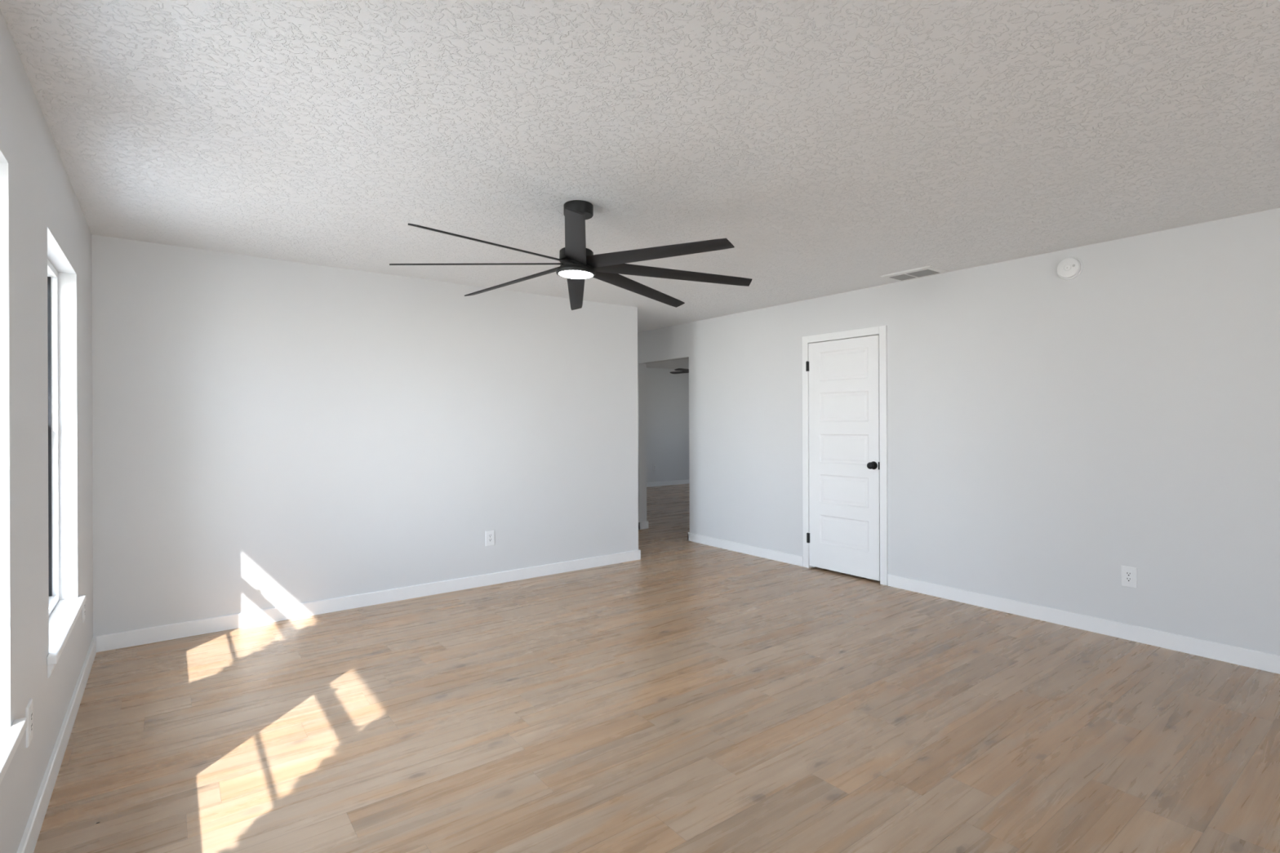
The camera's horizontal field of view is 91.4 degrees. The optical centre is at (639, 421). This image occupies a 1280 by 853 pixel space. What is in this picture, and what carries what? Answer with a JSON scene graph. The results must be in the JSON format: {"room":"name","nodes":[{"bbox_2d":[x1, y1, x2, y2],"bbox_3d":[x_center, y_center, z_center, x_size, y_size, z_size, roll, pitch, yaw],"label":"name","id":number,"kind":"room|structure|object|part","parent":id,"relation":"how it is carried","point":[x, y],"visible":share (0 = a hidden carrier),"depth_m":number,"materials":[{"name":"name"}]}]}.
{"room":"empty living room","nodes":[
{"label":"empty living room","id":0,"kind":"room"},
{"bbox_2d":[0,9,93,852],"bbox_3d":[-0.704,0.166,0.225,0.146,2.540,8.709,0,0,-37],"label":"wall","id":1,"kind":"structure","parent":0,"point":[42,216],"depth_m":2.05,"materials":[{"name":"grey paint"}]},
{"bbox_2d":[0,717,26,784],"bbox_3d":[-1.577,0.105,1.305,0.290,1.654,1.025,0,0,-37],"label":"window sill","id":2,"kind":"structure","parent":1,"relation":"in","point":[11,737],"depth_m":1.67,"materials":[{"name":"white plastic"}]},
{"bbox_2d":[26,698,32,747],"bbox_3d":[-1.918,0.947,1.963,0.008,0.125,0.079,0,0,-37],"label":"wall outlet","id":3,"kind":"object","parent":1,"relation":"attached to","point":[29,706],"visible":1,"depth_m":1.95,"materials":[{"name":"white plastic"}]},
{"bbox_2d":[30,710,32,734],"bbox_3d":[-1.916,0.947,1.965,0.002,0.067,0.034,0,0,-37],"label":"receptacle","id":4,"kind":"object","parent":3,"relation":"attached to","point":[31,711],"depth_m":1.96,"materials":[{"name":"white plastic"}]},
{"bbox_2d":[17,636,96,852],"bbox_3d":[-0.640,1.290,0.279,0.015,0.093,8.424,0,0,-37],"label":"baseboard","id":5,"kind":"structure","parent":1,"relation":"attached to","point":[28,843],"depth_m":2.33,"materials":[{"name":"white paint"}]},
{"bbox_2d":[46,258,86,678],"bbox_3d":[-2.553,0.110,2.596,0.290,1.654,1.025,0,0,-37],"label":"window","id":6,"kind":"structure","parent":1,"relation":"in","point":[63,619],"depth_m":2.96,"materials":[{"name":"white plastic"}]},
{"bbox_3d":[-2.471,0.870,2.655,0.093,0.032,1.025,0,0,-37],"label":"sill","id":7,"kind":"part","parent":6,"relation":"part of","materials":[{"name":"white paint"}]},
{"bbox_2d":[91,234,638,635],"bbox_3d":[-1.645,0.172,4.896,3.984,2.540,0.120,0,0,-37],"label":"wall","id":8,"kind":"structure","parent":0,"point":[267,433],"depth_m":4.43,"materials":[{"name":"grey paint"}]},
{"bbox_2d":[93,549,640,652],"bbox_3d":[-2.366,1.298,5.868,4.000,0.093,2.576,0,0,-37],"label":"baseboard","id":9,"kind":"structure","parent":8,"relation":"attached to","point":[108,642],"depth_m":4.41,"materials":[{"name":"white paint"}]},
{"bbox_2d":[484,529,494,546],"bbox_3d":[-1.231,0.957,5.126,0.079,0.125,0.008,0,0,-37],"label":"wall outlet","id":10,"kind":"object","parent":8,"relation":"attached to","point":[489,535],"visible":1,"depth_m":5.12,"materials":[{"name":"white plastic"}]},
{"bbox_2d":[488,533,492,542],"bbox_3d":[-1.229,0.957,5.124,0.034,0.067,0.002,0,0,-37],"label":"receptacle","id":11,"kind":"object","parent":10,"relation":"attached to","point":[490,535],"depth_m":5.12,"materials":[{"name":"white plastic"}]},
{"bbox_2d":[0,0,1279,368],"bbox_3d":[1.973,-1.173,5.555,11.047,0.120,13.980,0,0,-37],"label":"ceiling","id":12,"kind":"structure","parent":0,"point":[837,146],"depth_m":2.35,"materials":[{"name":"white paint"}]},
{"bbox_2d":[389,200,751,310],"bbox_3d":[-0.326,-0.907,3.174,1.702,0.395,1.702,0,0,17],"label":"ceiling fan","id":13,"kind":"object","parent":12,"relation":"hanging from","point":[578,263],"visible":1,"depth_m":3.12,"materials":[{"name":"black metal"}]},
{"bbox_3d":[-0.812,-0.791,3.127,0.837,0.049,0.105,0,0,-6],"label":"blade","id":14,"kind":"part","parent":13,"relation":"part of","materials":[{"name":"black metal"}]},
{"bbox_3d":[-0.636,-0.792,2.797,0.105,0.050,0.837,0,0,39],"label":"blade","id":15,"kind":"part","parent":13,"relation":"part of","materials":[{"name":"black metal"}]},
{"bbox_3d":[-0.703,-0.781,3.484,0.837,0.064,0.105,0,0,39],"label":"blade","id":16,"kind":"part","parent":13,"relation":"part of","materials":[{"name":"black metal"}]},
{"bbox_3d":[-0.278,-0.785,2.688,0.105,0.066,0.837,0,0,-6],"label":"blade","id":17,"kind":"part","parent":13,"relation":"part of","materials":[{"name":"black metal"}]},
{"bbox_3d":[-0.373,-0.769,3.660,0.105,0.086,0.837,0,0,-6],"label":"blade","id":18,"kind":"part","parent":13,"relation":"part of","materials":[{"name":"black metal"}]},
{"bbox_3d":[-0.016,-0.762,3.552,0.105,0.103,0.837,0,0,39],"label":"blade","id":19,"kind":"part","parent":13,"relation":"part of","materials":[{"name":"black metal"}]},
{"bbox_3d":[0.052,-0.773,2.864,0.837,0.089,0.105,0,0,39],"label":"blade","id":20,"kind":"part","parent":13,"relation":"part of","materials":[{"name":"black metal"}]},
{"bbox_3d":[0.160,-0.764,3.222,0.837,0.104,0.105,0,0,-6],"label":"blade","id":21,"kind":"part","parent":13,"relation":"part of","materials":[{"name":"black metal"}]},
{"bbox_2d":[670,368,688,373],"bbox_3d":[1.010,-0.980,11.000,0.897,0.255,0.897,0,0,-3],"label":"ceiling fan","id":22,"kind":"object","parent":12,"relation":"hanging from","point":[683,371],"visible":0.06,"depth_m":11.13,"materials":[{"name":"black metal"}]},
{"bbox_3d":[0.756,-0.886,11.229,0.525,0.032,0.121,0,0,42],"label":"blade","id":23,"kind":"part","parent":22,"relation":"part of","materials":[{"name":"black metal"}]},
{"bbox_3d":[0.781,-0.886,10.745,0.121,0.032,0.525,0,0,42],"label":"blade","id":24,"kind":"part","parent":22,"relation":"part of","materials":[{"name":"black metal"}]},
{"bbox_2d":[880,265,948,281],"bbox_3d":[2.057,-1.108,4.688,0.262,0.010,0.395,0,0,-37],"label":"ceiling vent","id":25,"kind":"object","parent":12,"relation":"in","point":[926,270],"visible":1,"depth_m":4.67,"materials":[{"name":"grey metal"}]},
{"bbox_2d":[33,484,1279,852],"bbox_3d":[2.020,1.377,5.583,10.654,0.100,13.680,0,0,-37],"label":"floor","id":26,"kind":"structure","parent":0,"point":[685,696],"depth_m":2.71,"materials":[{"name":"brown wood"}]},
{"bbox_2d":[646,367,688,482],"bbox_3d":[-0.089,0.167,12.641,5.803,2.540,0.120,0,0,-37],"label":"wall","id":27,"kind":"structure","parent":0,"point":[667,393],"depth_m":13.05,"materials":[{"name":"grey paint"}]},
{"bbox_2d":[646,479,688,487],"bbox_3d":[-0.056,1.291,12.578,5.533,0.093,0.015,0,0,-37],"label":"baseboard","id":28,"kind":"structure","parent":27,"relation":"attached to","point":[686,481],"depth_m":13.04,"materials":[{"name":"white paint"}]},
{"bbox_2d":[637,208,1279,655],"bbox_3d":[2.656,0.154,4.294,0.120,2.540,11.150,0,0,-37],"label":"wall","id":29,"kind":"structure","parent":0,"point":[1049,434],"depth_m":4.09,"materials":[{"name":"grey paint"}]},
{"bbox_2d":[805,334,879,581],"bbox_3d":[1.746,0.299,5.395,0.133,2.017,0.732,0,0,-37],"label":"door","id":30,"kind":"structure","parent":29,"relation":"in","point":[843,536],"depth_m":5.37,"materials":[{"name":"white paint"}]},
{"bbox_3d":[1.904,0.362,5.133,0.067,0.066,0.066,0,0,-37],"label":"knob","id":31,"kind":"part","parent":30,"relation":"part of","materials":[{"name":"black metal"}]},
{"bbox_2d":[802,324,888,585],"bbox_3d":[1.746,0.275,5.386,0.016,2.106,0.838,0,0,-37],"label":"trim","id":32,"kind":"structure","parent":29,"relation":"attached to","point":[882,331],"depth_m":5.10,"materials":[{"name":"white paint"}]},
{"bbox_2d":[638,520,1279,674],"bbox_3d":[2.616,1.277,4.353,0.150,0.093,11.000,0,0,-37],"label":"baseboard","id":33,"kind":"structure","parent":29,"relation":"attached to","point":[1249,658],"depth_m":4.05,"materials":[{"name":"white paint"}]},
{"bbox_2d":[1057,257,1083,279],"bbox_3d":[2.760,-0.989,4.018,0.040,0.145,0.145,0,0,-37],"label":"smoke detector","id":34,"kind":"object","parent":29,"relation":"attached to","point":[1069,268],"visible":1,"depth_m":4.00,"materials":[{"name":"white plastic"}]},
{"bbox_2d":[1120,565,1137,588],"bbox_3d":[2.964,0.942,3.785,0.008,0.125,0.079,0,0,-37],"label":"wall outlet","id":35,"kind":"object","parent":29,"relation":"attached to","point":[1128,574],"visible":1,"depth_m":3.78,"materials":[{"name":"white plastic"}]},
{"bbox_2d":[1125,571,1132,582],"bbox_3d":[2.962,0.942,3.783,0.002,0.067,0.034,0,0,-37],"label":"receptacle","id":36,"kind":"object","parent":35,"relation":"attached to","point":[1128,574],"depth_m":3.78,"materials":[{"name":"white plastic"}]}
]}

